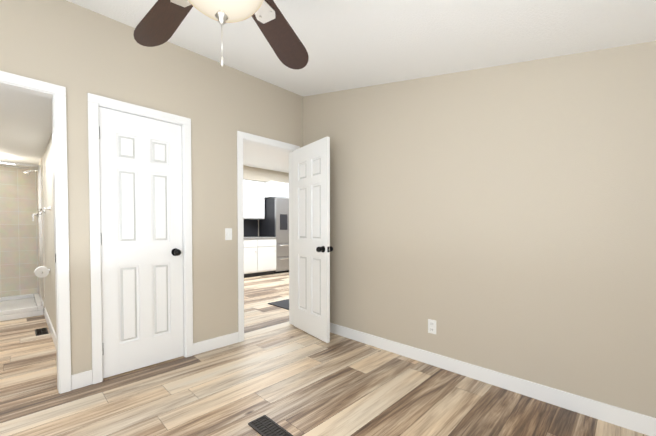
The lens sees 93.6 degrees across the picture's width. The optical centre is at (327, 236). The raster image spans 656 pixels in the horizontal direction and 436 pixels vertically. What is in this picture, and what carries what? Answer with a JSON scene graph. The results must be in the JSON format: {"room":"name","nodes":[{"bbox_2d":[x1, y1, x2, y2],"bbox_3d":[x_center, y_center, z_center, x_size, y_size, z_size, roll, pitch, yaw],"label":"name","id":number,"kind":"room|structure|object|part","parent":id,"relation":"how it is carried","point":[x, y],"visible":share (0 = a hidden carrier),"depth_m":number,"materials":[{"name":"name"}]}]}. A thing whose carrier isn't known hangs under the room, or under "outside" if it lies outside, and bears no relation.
{"room":"empty bedroom","nodes":[
{"label":"empty bedroom","id":0,"kind":"room"},
{"bbox_2d":[0,88,51,169],"bbox_3d":[-3.921,-1.050,2.873,3.890,0.100,1.900,1,2,44],"label":"ceiling","id":1,"kind":"structure","parent":0,"point":[25,126],"depth_m":2.82,"materials":[{"name":"white paint"}]},
{"bbox_2d":[42,134,55,332],"bbox_3d":[-3.105,-0.339,4.084,4.400,2.744,0.950,1,2,44],"label":"wall","id":2,"kind":"structure","parent":0,"point":[48,220],"depth_m":3.37,"materials":[{"name":"beige paint"}]},
{"bbox_2d":[0,166,35,296],"bbox_3d":[-4.901,-0.056,4.522,0.012,1.960,0.870,1,2,44],"label":"shower wall tile","id":3,"kind":"structure","parent":2,"relation":"attached to","point":[19,245],"depth_m":4.69,"materials":[{"name":"beige tile"}]},
{"bbox_2d":[36,158,44,306],"bbox_3d":[-4.152,-0.055,4.444,1.190,1.960,0.012,1,2,44],"label":"shower wall tile","id":4,"kind":"structure","parent":2,"relation":"attached to","point":[40,163],"depth_m":4.69,"materials":[{"name":"beige tile"}]},
{"bbox_2d":[22,168,37,176],"bbox_3d":[-4.199,-0.909,4.342,0.090,0.131,0.174,1,2,44],"label":"shower head","id":5,"kind":"object","parent":4,"relation":"attached to","point":[26,172],"depth_m":4.31},
{"bbox_2d":[32,209,38,220],"bbox_3d":[-4.165,-0.309,4.389,0.160,0.170,0.078,1,2,44],"label":"shower valve","id":6,"kind":"object","parent":4,"relation":"attached to","point":[35,214],"depth_m":4.37,"materials":[{"name":"silver metal"}]},
{"bbox_2d":[34,266,49,277],"bbox_3d":[-3.081,0.380,3.323,0.177,0.112,0.126,1,2,44],"label":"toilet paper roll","id":7,"kind":"object","parent":2,"relation":"attached to","point":[41,271],"visible":1,"depth_m":3.27,"materials":[{"name":"white paper"}]},
{"bbox_2d":[37,206,50,213],"bbox_3d":[-3.195,-0.293,3.458,0.864,0.054,0.071,1,2,44],"label":"towel rail","id":8,"kind":"object","parent":2,"relation":"attached to","point":[41,211],"visible":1,"depth_m":3.20,"materials":[{"name":"silver metal"}]},
{"bbox_2d":[44,307,75,386],"bbox_3d":[-2.806,1.002,3.146,2.578,0.105,0.013,1,2,44],"label":"baseboard","id":9,"kind":"structure","parent":2,"relation":"attached to","point":[73,377],"depth_m":3.14,"materials":[{"name":"white wood"}]},
{"bbox_2d":[0,0,302,374],"bbox_3d":[-1.710,-0.299,2.293,0.100,2.744,4.146,1,2,44],"label":"wall","id":10,"kind":"structure","parent":0,"point":[78,52],"depth_m":2.53,"materials":[{"name":"beige paint"}]},
{"bbox_2d":[99,107,183,377],"bbox_3d":[-1.464,0.051,2.469,0.115,2.016,0.596,1,2,44],"label":"closet door","id":11,"kind":"structure","parent":10,"relation":"in","point":[141,231],"depth_m":2.46,"materials":[{"name":"white wood"}]},
{"bbox_2d":[0,71,299,393],"bbox_3d":[-1.357,0.017,2.660,0.140,2.096,2.807,1,2,44],"label":"door frame","id":12,"kind":"structure","parent":10,"relation":"attached to","point":[56,94],"depth_m":2.23,"materials":[{"name":"white wood"}]},
{"bbox_2d":[193,332,238,354],"bbox_3d":[-1.053,1.007,2.912,0.013,0.105,0.449,1,2,44],"label":"baseboard","id":13,"kind":"structure","parent":10,"relation":"attached to","point":[218,342],"depth_m":2.89,"materials":[{"name":"white wood"}]},
{"bbox_2d":[225,228,231,239],"bbox_3d":[-0.960,-0.022,2.981,0.016,0.114,0.070,1,2,44],"label":"switch plate","id":14,"kind":"object","parent":10,"relation":"attached to","point":[228,233],"visible":1,"depth_m":2.98,"materials":[{"name":"white plastic"}]},
{"bbox_2d":[293,137,332,342],"bbox_3d":[-0.210,0.033,3.262,0.665,2.016,0.232,1,2,44],"label":"door","id":15,"kind":"structure","parent":10,"relation":"in","point":[313,248],"depth_m":3.22,"materials":[{"name":"white wood"}]},
{"bbox_2d":[243,179,246,218],"bbox_3d":[-2.359,-0.929,7.577,0.350,0.970,0.559,1,2,44],"label":"upper cabinet","id":16,"kind":"object","parent":0,"relation":"attached to","point":[244,181],"depth_m":7.64,"materials":[{"name":"white wood"}]},
{"bbox_2d":[247,180,264,218],"bbox_3d":[-1.967,-0.938,7.976,0.350,0.970,0.560,1,2,44],"label":"upper cabinet","id":17,"kind":"object","parent":0,"relation":"attached to","point":[255,201],"depth_m":7.85,"materials":[{"name":"white wood"}]},
{"bbox_2d":[243,142,288,172],"bbox_3d":[-0.723,-1.770,6.480,4.400,0.100,5.850,1,2,44],"label":"ceiling","id":18,"kind":"structure","parent":0,"point":[256,156],"depth_m":6.82,"materials":[{"name":"white paint"}]},
{"bbox_2d":[243,166,288,182],"bbox_3d":[-2.125,-1.586,7.790,0.370,0.326,5.750,1,2,44],"label":"soffit","id":19,"kind":"structure","parent":0,"point":[257,174],"depth_m":7.99,"materials":[{"name":"beige paint"}]},
{"bbox_2d":[263,181,286,198],"bbox_3d":[-1.511,-1.224,8.242,0.620,0.410,0.466,1,2,44],"label":"upper cabinet","id":20,"kind":"object","parent":0,"relation":"attached to","point":[271,189],"depth_m":8.01,"materials":[{"name":"white wood"}]},
{"bbox_2d":[287,183,288,198],"bbox_3d":[-1.185,-1.231,8.575,0.620,0.410,0.466,1,2,44],"label":"upper cabinet","id":21,"kind":"object","parent":0,"relation":"attached to","point":[287,183],"depth_m":8.26,"materials":[{"name":"white wood"}]},
{"bbox_2d":[0,272,647,435],"bbox_3d":[-0.457,1.079,4.284,8.144,0.100,8.900,1,2,44],"label":"floor","id":22,"kind":"structure","parent":0,"point":[276,366],"depth_m":2.09,"materials":[{"name":"brown wood"}]},
{"bbox_2d":[0,293,43,320],"bbox_3d":[-4.469,0.970,4.133,1.175,0.125,0.902,1,2,44],"label":"shower pan","id":23,"kind":"object","parent":22,"relation":"on","point":[19,306],"visible":0.98,"depth_m":4.12,"materials":[{"name":"white"}]},
{"bbox_2d":[0,161,43,305],"bbox_3d":[-4.058,-0.002,3.709,0.025,1.833,0.902,1,2,44],"label":"frame rail","id":24,"kind":"object","parent":23,"relation":"on","point":[40,220],"visible":1,"depth_m":4.00,"materials":[{"name":"silver metal"}]},
{"bbox_2d":[35,327,48,335],"bbox_3d":[-3.149,1.045,3.384,0.270,0.008,0.100,1,2,44],"label":"floor vent","id":25,"kind":"object","parent":22,"relation":"in","point":[41,331],"visible":1,"depth_m":3.37,"materials":[{"name":"brown metal"}]},
{"bbox_2d":[244,239,258,277],"bbox_3d":[-2.181,0.510,7.433,0.850,0.900,0.559,1,2,44],"label":"base cabinet","id":26,"kind":"object","parent":22,"relation":"on","point":[251,246],"depth_m":7.23,"materials":[{"name":"white wood"}]},
{"bbox_2d":[259,239,275,275],"bbox_3d":[-1.789,0.501,7.833,0.850,0.900,0.560,1,2,44],"label":"base cabinet","id":27,"kind":"object","parent":22,"relation":"on","point":[259,256],"depth_m":7.54,"materials":[{"name":"white wood"}]},
{"bbox_2d":[244,235,276,238],"bbox_3d":[-2.376,0.043,7.216,0.861,0.038,2.248,1,2,44],"label":"countertop","id":28,"kind":"structure","parent":27,"relation":"on","point":[245,236],"depth_m":7.50,"materials":[{"name":"white stone"}]},
{"bbox_2d":[248,415,292,435],"bbox_3d":[-0.307,1.082,1.705,0.320,0.008,0.115,1,2,44],"label":"floor vent","id":29,"kind":"object","parent":22,"relation":"in","point":[264,425],"visible":1,"depth_m":1.74,"materials":[{"name":"brown metal"}]},
{"bbox_2d":[259,198,288,273],"bbox_3d":[-1.253,-0.025,8.342,0.825,1.930,0.894,1,2,44],"label":"refrigerator","id":30,"kind":"object","parent":22,"relation":"on","point":[274,222],"visible":0.42,"depth_m":7.93,"materials":[{"name":"grey metal"}]},
{"bbox_2d":[268,299,288,309],"bbox_3d":[-0.546,1.015,4.637,0.560,0.012,0.480,1,2,44],"label":"kitchen mat","id":31,"kind":"object","parent":22,"relation":"on","point":[284,304],"visible":0.29,"depth_m":4.62,"materials":[{"name":"grey fabric"}]},
{"bbox_2d":[67,0,655,96],"bbox_3d":[-0.446,-1.315,1.029,3.444,0.797,4.146,1,2,44],"label":"ceiling","id":32,"kind":"structure","parent":0,"point":[350,44],"depth_m":1.96,"materials":[{"name":"white paint"}]},
{"bbox_2d":[133,0,308,68],"bbox_3d":[-0.413,-0.934,1.087,1.225,0.674,1.244,1,2,44],"label":"fan","id":33,"kind":"object","parent":32,"relation":"hanging from","point":[160,22],"visible":1,"depth_m":1.35,"materials":[{"name":"brown wood"}]},
{"bbox_3d":[-0.387,-0.934,1.079,0.611,0.674,0.621,1,2,44],"label":"motor","id":34,"kind":"part","parent":33,"relation":"part of","materials":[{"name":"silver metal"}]},
{"bbox_3d":[-0.372,-0.854,1.075,0.314,0.138,0.314,1,2,44],"label":"lamp shade","id":35,"kind":"part","parent":33,"relation":"part of","materials":[{"name":"white glass"}]},
{"bbox_2d":[303,41,655,417],"bbox_3d":[0.971,-0.304,2.496,3.444,2.744,0.100,1,2,44],"label":"wall","id":36,"kind":"structure","parent":0,"point":[501,218],"depth_m":2.14,"materials":[{"name":"beige paint"}]},
{"bbox_2d":[428,319,435,333],"bbox_3d":[0.862,0.747,2.549,0.070,0.114,0.008,1,2,44],"label":"electrical outlet plate","id":37,"kind":"object","parent":36,"relation":"attached to","point":[432,326],"visible":1,"depth_m":2.55,"materials":[{"name":"white plastic"}]},
{"bbox_2d":[330,323,655,435],"bbox_3d":[0.880,1.015,2.533,3.302,0.105,0.016,1,2,44],"label":"baseboard","id":38,"kind":"structure","parent":36,"relation":"attached to","point":[629,419],"depth_m":2.10,"materials":[{"name":"white wood"}]}
]}

